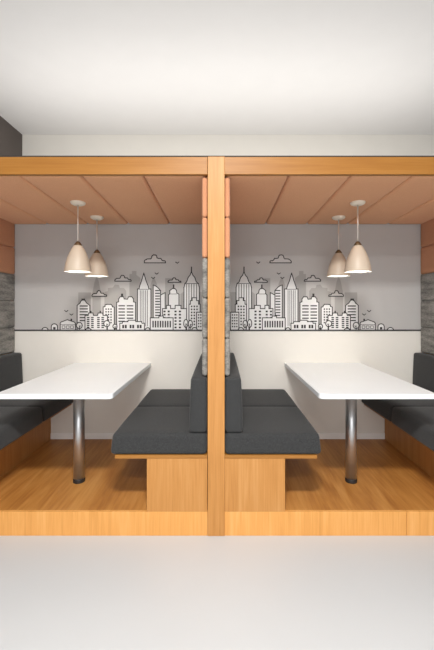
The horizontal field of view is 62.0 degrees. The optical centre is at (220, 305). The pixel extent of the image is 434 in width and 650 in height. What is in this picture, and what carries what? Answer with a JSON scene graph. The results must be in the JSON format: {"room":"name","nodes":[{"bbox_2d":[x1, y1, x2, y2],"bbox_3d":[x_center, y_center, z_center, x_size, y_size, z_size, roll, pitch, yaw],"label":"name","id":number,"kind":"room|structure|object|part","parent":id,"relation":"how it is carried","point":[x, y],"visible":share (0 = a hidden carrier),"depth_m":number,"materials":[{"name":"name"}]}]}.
{"room":"common room","nodes":[
{"label":"common room","id":0,"kind":"room"},
{"bbox_2d":[0,116,21,155],"bbox_3d":[-2.170,-0.233,2.796,0.100,3.190,2.112,0,0,0],"label":"wall","id":1,"kind":"structure","parent":0,"point":[10,138],"depth_m":3.62,"materials":[{"name":"grey paint"}]},
{"bbox_2d":[0,0,433,134],"bbox_3d":[-0.030,-1.878,-0.454,11.000,0.100,8.812,0,0,0],"label":"ceiling","id":2,"kind":"structure","parent":0,"point":[68,67],"depth_m":2.73,"materials":[{"name":"white paint"}]},
{"bbox_2d":[0,535,433,649],"bbox_3d":[-0.030,1.412,-0.454,11.000,0.100,8.812,0,0,0],"label":"floor","id":3,"kind":"structure","parent":0,"point":[57,592],"depth_m":1.71,"materials":[{"name":"white"}]},
{"bbox_2d":[0,156,433,535],"bbox_3d":[-0.030,0.228,2.756,4.006,2.268,1.239,0,0,0],"label":"frame","id":4,"kind":"object","parent":3,"relation":"on","point":[392,495],"visible":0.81,"depth_m":2.14,"materials":[{"name":"brown wood"}]},
{"bbox_2d":[0,327,14,354],"bbox_3d":[-1.899,0.309,2.778,0.041,0.227,1.068,0,0,0],"label":"pad","id":5,"kind":"object","parent":4,"relation":"attached to","point":[7,335],"visible":1,"depth_m":3.18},
{"bbox_2d":[0,300,14,328],"bbox_3d":[-1.899,0.074,2.778,0.041,0.243,1.068,0,0,0],"label":"pad","id":6,"kind":"object","parent":4,"relation":"attached to","point":[7,308],"visible":1,"depth_m":3.18,"materials":[{"name":"grey fabric"}]},
{"bbox_2d":[0,272,14,300],"bbox_3d":[-1.899,-0.169,2.778,0.041,0.242,1.068,0,0,0],"label":"pad","id":7,"kind":"object","parent":4,"relation":"attached to","point":[7,281],"visible":1,"depth_m":3.18,"materials":[{"name":"grey fabric"}]},
{"bbox_2d":[0,244,14,273],"bbox_3d":[-1.899,-0.412,2.778,0.041,0.244,1.068,0,0,0],"label":"pad","id":8,"kind":"object","parent":4,"relation":"attached to","point":[7,254],"visible":1,"depth_m":3.18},
{"bbox_2d":[0,218,14,246],"bbox_3d":[-1.899,-0.656,2.778,0.041,0.244,1.068,0,0,0],"label":"pad","id":9,"kind":"object","parent":4,"relation":"attached to","point":[7,229],"visible":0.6,"depth_m":3.18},
{"bbox_2d":[0,198,45,223],"bbox_3d":[-1.752,-0.785,2.743,0.328,0.077,1.141,0,0,0],"label":"pad","id":10,"kind":"object","parent":4,"relation":"attached to","point":[9,212],"visible":0.7,"depth_m":3.00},
{"bbox_2d":[0,353,72,477],"bbox_3d":[-1.629,0.823,2.727,0.580,0.795,1.174,0,0,0],"label":"bench","id":11,"kind":"object","parent":4,"relation":"on","point":[25,424],"visible":0.71,"depth_m":2.80,"materials":[{"name":"black fabric"}]},
{"bbox_3d":[-1.861,0.591,2.728,0.112,0.331,1.168,0,0,0],"label":"backrest","id":12,"kind":"part","parent":11,"relation":"part of","materials":[{"name":"black fabric"}]},
{"bbox_2d":[0,407,42,449],"bbox_3d":[-1.628,0.819,2.441,0.578,0.132,0.597,0,0,0],"label":"seat cushion","id":13,"kind":"object","parent":11,"relation":"on","point":[15,422],"depth_m":2.47,"materials":[{"name":"black fabric"}]},
{"bbox_2d":[0,399,72,421],"bbox_3d":[-1.628,0.819,3.027,0.578,0.132,0.572,0,0,0],"label":"seat cushion","id":14,"kind":"object","parent":11,"relation":"on","point":[50,408],"depth_m":2.85,"materials":[{"name":"black fabric"}]},
{"bbox_2d":[0,176,86,223],"bbox_3d":[-1.402,-0.785,2.743,0.367,0.077,1.141,0,0,0],"label":"pad","id":15,"kind":"object","parent":4,"relation":"attached to","point":[17,191],"visible":0.72,"depth_m":2.64,"materials":[{"name":"fabric"}]},
{"bbox_2d":[22,176,127,223],"bbox_3d":[-1.032,-0.785,2.743,0.368,0.077,1.141,0,0,0],"label":"pad","id":16,"kind":"object","parent":4,"relation":"attached to","point":[63,189],"visible":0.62,"depth_m":2.51,"materials":[{"name":"fabric"}]},
{"bbox_2d":[64,200,91,272],"bbox_3d":[-1.046,-0.505,2.640,0.189,0.513,0.189,0,0,0],"label":"pendant lamp","id":17,"kind":"object","parent":16,"relation":"hanging from","point":[77,261],"visible":1,"depth_m":2.59,"materials":[{"name":"ceramic"}]},
{"bbox_3d":[-1.046,-0.346,2.640,0.189,0.194,0.189,0,0,0],"label":"lamp shade","id":18,"kind":"part","parent":17,"relation":"part of","materials":[{"name":"beige ceramic"}]},
{"bbox_3d":[-1.046,-0.604,2.640,0.011,0.267,0.011,0,0,0],"label":"rod","id":19,"kind":"part","parent":17,"relation":"part of","materials":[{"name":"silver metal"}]},
{"bbox_2d":[85,215,108,276],"bbox_3d":[-1.041,-0.500,3.030,0.189,0.502,0.189,0,0,0],"label":"pendant lamp","id":20,"kind":"object","parent":16,"relation":"hanging from","point":[97,262],"visible":0.93,"depth_m":2.98,"materials":[{"name":"metal"}]},
{"bbox_3d":[-1.041,-0.346,3.030,0.189,0.194,0.189,0,0,0],"label":"lamp shade","id":21,"kind":"part","parent":20,"relation":"part of","materials":[{"name":"beige ceramic"}]},
{"bbox_3d":[-1.041,-0.598,3.030,0.011,0.256,0.011,0,0,0],"label":"rod","id":22,"kind":"part","parent":20,"relation":"part of","materials":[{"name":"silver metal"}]},
{"bbox_2d":[0,363,150,483],"bbox_3d":[-0.993,0.870,2.725,0.698,0.698,1.178,0,0,0],"label":"table","id":23,"kind":"object","parent":4,"relation":"on","point":[78,382],"visible":1,"depth_m":2.48,"materials":[{"name":"white laminate"}]},
{"bbox_3d":[-0.987,0.879,2.512,0.075,0.630,0.075,0,0,0],"label":"leg","id":24,"kind":"part","parent":23,"relation":"part of","materials":[{"name":"metal"}]},
{"bbox_2d":[83,176,168,223],"bbox_3d":[-0.658,-0.785,2.743,0.372,0.077,1.141,0,0,0],"label":"pad","id":25,"kind":"object","parent":4,"relation":"attached to","point":[132,197],"visible":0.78,"depth_m":2.54,"materials":[{"name":"fabric"}]},
{"bbox_2d":[111,354,207,511],"bbox_3d":[-0.372,0.823,2.727,0.580,0.795,1.174,0,0,0],"label":"bench","id":26,"kind":"object","parent":4,"relation":"on","point":[168,428],"visible":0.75,"depth_m":2.14,"materials":[{"name":"grey fabric"}]},
{"bbox_2d":[111,407,207,453],"bbox_3d":[-0.373,0.819,2.441,0.578,0.132,0.597,0,0,0],"label":"seat cushion","id":27,"kind":"object","parent":26,"relation":"on","point":[147,430],"depth_m":2.15,"materials":[{"name":"black fabric"}]},
{"bbox_2d":[137,389,189,406],"bbox_3d":[-0.373,0.819,3.027,0.578,0.132,0.572,0,0,0],"label":"seat cushion","id":28,"kind":"object","parent":26,"relation":"on","point":[155,397],"depth_m":2.94,"materials":[{"name":"black fabric"}]},
{"bbox_3d":[-0.141,0.591,2.728,0.112,0.331,1.168,0,0,0],"label":"backrest","id":29,"kind":"part","parent":26,"relation":"part of","materials":[{"name":"black fabric"}]},
{"bbox_2d":[144,176,207,223],"bbox_3d":[-0.277,-0.785,2.743,0.386,0.077,1.141,0,0,0],"label":"tile","id":30,"kind":"object","parent":4,"relation":"attached to","point":[179,197],"visible":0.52,"depth_m":2.51,"materials":[{"name":"fabric"}]},
{"bbox_2d":[202,336,207,375],"bbox_3d":[-0.102,0.309,2.739,0.041,0.227,1.146,0,0,0],"label":"pad","id":31,"kind":"object","parent":4,"relation":"attached to","point":[204,340],"visible":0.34,"depth_m":2.17,"materials":[{"name":"grey stone"}]},
{"bbox_2d":[202,298,207,337],"bbox_3d":[-0.102,0.074,2.739,0.041,0.243,1.146,0,0,0],"label":"pad","id":32,"kind":"object","parent":4,"relation":"attached to","point":[204,300],"visible":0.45,"depth_m":2.17,"materials":[{"name":"grey fabric"}]},
{"bbox_2d":[202,258,207,298],"bbox_3d":[-0.102,-0.169,2.739,0.041,0.242,1.146,0,0,0],"label":"pad","id":33,"kind":"object","parent":4,"relation":"attached to","point":[204,260],"visible":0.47,"depth_m":2.17,"materials":[{"name":"grey fabric"}]},
{"bbox_2d":[202,218,207,259],"bbox_3d":[-0.102,-0.412,2.739,0.041,0.244,1.146,0,0,0],"label":"pad","id":34,"kind":"object","parent":4,"relation":"attached to","point":[204,220],"visible":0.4,"depth_m":2.17,"materials":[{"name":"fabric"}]},
{"bbox_2d":[202,177,207,219],"bbox_3d":[-0.102,-0.656,2.739,0.041,0.244,1.146,0,0,0],"label":"pad","id":35,"kind":"object","parent":4,"relation":"attached to","point":[204,179],"visible":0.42,"depth_m":2.17,"materials":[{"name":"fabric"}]},
{"bbox_3d":[-0.029,0.238,2.188,0.100,2.247,0.104,0,0,0],"label":"post","id":36,"kind":"part","parent":4,"relation":"part of","materials":[{"name":"brown wood"}]},
{"bbox_2d":[225,338,229,375],"bbox_3d":[0.042,0.309,2.739,0.041,0.227,1.146,0,0,0],"label":"pad","id":37,"kind":"object","parent":4,"relation":"attached to","point":[227,340],"visible":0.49,"depth_m":2.17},
{"bbox_2d":[225,298,229,337],"bbox_3d":[0.042,0.074,2.739,0.041,0.243,1.146,0,0,0],"label":"pad","id":38,"kind":"object","parent":4,"relation":"attached to","point":[227,300],"visible":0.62,"depth_m":2.17,"materials":[{"name":"grey fabric"}]},
{"bbox_2d":[225,258,229,298],"bbox_3d":[0.042,-0.169,2.739,0.041,0.242,1.146,0,0,0],"label":"pad","id":39,"kind":"object","parent":4,"relation":"attached to","point":[227,260],"visible":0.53,"depth_m":2.17,"materials":[{"name":"grey fabric"}]},
{"bbox_2d":[225,218,229,258],"bbox_3d":[0.042,-0.412,2.739,0.041,0.244,1.146,0,0,0],"label":"pad","id":40,"kind":"object","parent":4,"relation":"attached to","point":[227,220],"visible":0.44,"depth_m":2.17,"materials":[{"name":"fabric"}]},
{"bbox_2d":[225,177,229,218],"bbox_3d":[0.042,-0.656,2.739,0.041,0.244,1.146,0,0,0],"label":"pad","id":41,"kind":"object","parent":4,"relation":"attached to","point":[227,179],"visible":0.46,"depth_m":2.17,"materials":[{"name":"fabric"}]},
{"bbox_2d":[225,176,287,223],"bbox_3d":[0.216,-0.785,2.743,0.386,0.077,1.141,0,0,0],"label":"tile","id":42,"kind":"object","parent":4,"relation":"attached to","point":[252,198],"visible":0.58,"depth_m":2.53,"materials":[{"name":"fabric"}]},
{"bbox_2d":[225,353,320,511],"bbox_3d":[0.312,0.823,2.727,0.580,0.795,1.174,0,0,0],"label":"bench","id":43,"kind":"object","parent":4,"relation":"on","point":[264,428],"visible":0.88,"depth_m":2.14,"materials":[{"name":"grey fabric"}]},
{"bbox_3d":[0.081,0.591,2.728,0.112,0.331,1.168,0,0,0],"label":"backrest","id":44,"kind":"part","parent":43,"relation":"part of","materials":[{"name":"black fabric"}]},
{"bbox_2d":[242,389,296,406],"bbox_3d":[0.313,0.819,3.027,0.578,0.132,0.572,0,0,0],"label":"seat cushion","id":45,"kind":"object","parent":43,"relation":"on","point":[250,397],"depth_m":2.94,"materials":[{"name":"black fabric"}]},
{"bbox_2d":[225,407,320,453],"bbox_3d":[0.313,0.819,2.441,0.578,0.132,0.597,0,0,0],"label":"seat cushion","id":46,"kind":"object","parent":43,"relation":"on","point":[266,430],"depth_m":2.15,"materials":[{"name":"black fabric"}]},
{"bbox_2d":[266,176,348,223],"bbox_3d":[0.599,-0.785,2.743,0.372,0.077,1.141,0,0,0],"label":"ceiling panel","id":47,"kind":"object","parent":4,"relation":"attached to","point":[300,198],"visible":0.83,"depth_m":2.54,"materials":[{"name":"fabric"}]},
{"bbox_2d":[307,176,409,223],"bbox_3d":[0.972,-0.785,2.743,0.368,0.077,1.141,0,0,0],"label":"ceiling panel","id":48,"kind":"object","parent":4,"relation":"attached to","point":[371,189],"visible":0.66,"depth_m":2.51,"materials":[{"name":"fabric"}]},
{"bbox_2d":[327,215,350,276],"bbox_3d":[0.987,-0.500,3.030,0.189,0.502,0.189,0,0,0],"label":"pendant lamp","id":49,"kind":"object","parent":48,"relation":"hanging from","point":[336,268],"visible":0.91,"depth_m":2.98,"materials":[{"name":"metal"}]},
{"bbox_3d":[0.987,-0.598,3.030,0.011,0.256,0.011,0,0,0],"label":"rod","id":50,"kind":"part","parent":49,"relation":"part of","materials":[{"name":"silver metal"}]},
{"bbox_3d":[0.987,-0.346,3.030,0.189,0.194,0.189,0,0,0],"label":"lamp shade","id":51,"kind":"part","parent":49,"relation":"part of","materials":[{"name":"beige ceramic"}]},
{"bbox_2d":[344,200,371,272],"bbox_3d":[1.000,-0.505,2.640,0.189,0.513,0.189,0,0,0],"label":"pendant lamp","id":52,"kind":"object","parent":48,"relation":"hanging from","point":[358,261],"visible":1,"depth_m":2.59,"materials":[{"name":"ceramic"}]},
{"bbox_3d":[1.000,-0.346,2.640,0.189,0.194,0.189,0,0,0],"label":"lamp shade","id":53,"kind":"part","parent":52,"relation":"part of","materials":[{"name":"beige ceramic"}]},
{"bbox_3d":[1.000,-0.604,2.640,0.011,0.267,0.011,0,0,0],"label":"rod","id":54,"kind":"part","parent":52,"relation":"part of","materials":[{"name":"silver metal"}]},
{"bbox_2d":[285,363,433,483],"bbox_3d":[0.933,0.870,2.725,0.698,0.698,1.178,0,0,0],"label":"table","id":55,"kind":"object","parent":4,"relation":"on","point":[350,382],"visible":1,"depth_m":2.48,"materials":[{"name":"white laminate"}]},
{"bbox_3d":[0.905,0.879,2.512,0.075,0.630,0.075,0,0,0],"label":"leg","id":56,"kind":"part","parent":55,"relation":"part of","materials":[{"name":"metal"}]},
{"bbox_2d":[348,176,433,223],"bbox_3d":[1.342,-0.785,2.743,0.367,0.077,1.141,0,0,0],"label":"ceiling panel","id":57,"kind":"object","parent":4,"relation":"attached to","point":[414,191],"visible":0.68,"depth_m":2.62,"materials":[{"name":"fabric"}]},
{"bbox_2d":[362,353,433,478],"bbox_3d":[1.569,0.823,2.727,0.580,0.795,1.174,0,0,0],"label":"bench","id":58,"kind":"object","parent":4,"relation":"on","point":[409,423],"visible":0.73,"depth_m":2.79,"materials":[{"name":"grey fabric"}]},
{"bbox_2d":[362,399,433,420],"bbox_3d":[1.568,0.819,3.027,0.578,0.132,0.572,0,0,0],"label":"seat cushion","id":59,"kind":"object","parent":58,"relation":"on","point":[383,407],"depth_m":2.85,"materials":[{"name":"black fabric"}]},
{"bbox_2d":[391,407,433,450],"bbox_3d":[1.568,0.819,2.441,0.578,0.132,0.597,0,0,0],"label":"seat cushion","id":60,"kind":"object","parent":58,"relation":"on","point":[417,422],"depth_m":2.46,"materials":[{"name":"black fabric"}]},
{"bbox_3d":[1.800,0.591,2.728,0.112,0.331,1.168,0,0,0],"label":"backrest","id":61,"kind":"part","parent":58,"relation":"part of","materials":[{"name":"black fabric"}]},
{"bbox_2d":[389,198,433,223],"bbox_3d":[1.692,-0.785,2.743,0.328,0.077,1.141,0,0,0],"label":"ceiling panel","id":62,"kind":"object","parent":4,"relation":"attached to","point":[423,213],"visible":0.69,"depth_m":3.01,"materials":[{"name":"fabric"}]},
{"bbox_2d":[421,327,433,354],"bbox_3d":[1.839,0.309,2.778,0.041,0.227,1.068,0,0,0],"label":"pad","id":63,"kind":"object","parent":4,"relation":"attached to","point":[427,334],"visible":1,"depth_m":3.19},
{"bbox_2d":[421,300,433,327],"bbox_3d":[1.839,0.074,2.778,0.041,0.243,1.068,0,0,0],"label":"pad","id":64,"kind":"object","parent":4,"relation":"attached to","point":[427,307],"visible":1,"depth_m":3.19,"materials":[{"name":"grey fabric"}]},
{"bbox_2d":[421,273,433,300],"bbox_3d":[1.839,-0.169,2.778,0.041,0.242,1.068,0,0,0],"label":"pad","id":65,"kind":"object","parent":4,"relation":"attached to","point":[427,280],"visible":1,"depth_m":3.19,"materials":[{"name":"grey fabric"}]},
{"bbox_2d":[421,244,433,273],"bbox_3d":[1.839,-0.412,2.778,0.041,0.244,1.068,0,0,0],"label":"pad","id":66,"kind":"object","parent":4,"relation":"attached to","point":[427,253],"visible":1,"depth_m":3.19,"materials":[{"name":"fabric"}]},
{"bbox_2d":[421,219,433,247],"bbox_3d":[1.839,-0.656,2.778,0.041,0.244,1.068,0,0,0],"label":"pad","id":67,"kind":"object","parent":4,"relation":"attached to","point":[427,228],"visible":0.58,"depth_m":3.19,"materials":[{"name":"fabric"}]},
{"bbox_2d":[12,331,423,432],"bbox_3d":[-0.030,0.267,3.345,4.006,2.190,0.060,0,0,0],"label":"wall","id":68,"kind":"structure","parent":0,"point":[261,357],"depth_m":3.31,"materials":[{"name":"beige paint"}]},
{"bbox_2d":[51,433,113,438],"bbox_3d":[-1.000,1.192,3.310,1.121,0.055,0.010,0,0,0],"label":"baseboard","id":69,"kind":"structure","parent":68,"relation":"attached to","point":[53,435],"depth_m":3.31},
{"bbox_2d":[13,222,202,330],"bbox_3d":[-1.001,-0.285,3.311,1.838,1.026,0.008,0,0,0],"label":"wall mural","id":70,"kind":"object","parent":68,"relation":"attached to","point":[154,281],"visible":0.99,"depth_m":3.31,"materials":[{"name":"grey paper"}]},
{"bbox_2d":[229,223,421,330],"bbox_3d":[0.941,-0.285,3.311,1.838,1.026,0.008,0,0,0],"label":"wall mural","id":71,"kind":"object","parent":68,"relation":"attached to","point":[279,281],"visible":1,"depth_m":3.31,"materials":[{"name":"grey paper"}]},
{"bbox_2d":[318,433,384,438],"bbox_3d":[0.941,1.192,3.310,1.121,0.055,0.010,0,0,0],"label":"baseboard","id":72,"kind":"structure","parent":68,"relation":"attached to","point":[321,435],"depth_m":3.31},
{"bbox_2d":[22,135,433,155],"bbox_3d":[1.675,-0.233,3.902,7.590,3.190,0.100,0,0,0],"label":"wall","id":73,"kind":"structure","parent":0,"point":[32,145],"depth_m":3.85,"materials":[{"name":"beige paint"}]}
]}

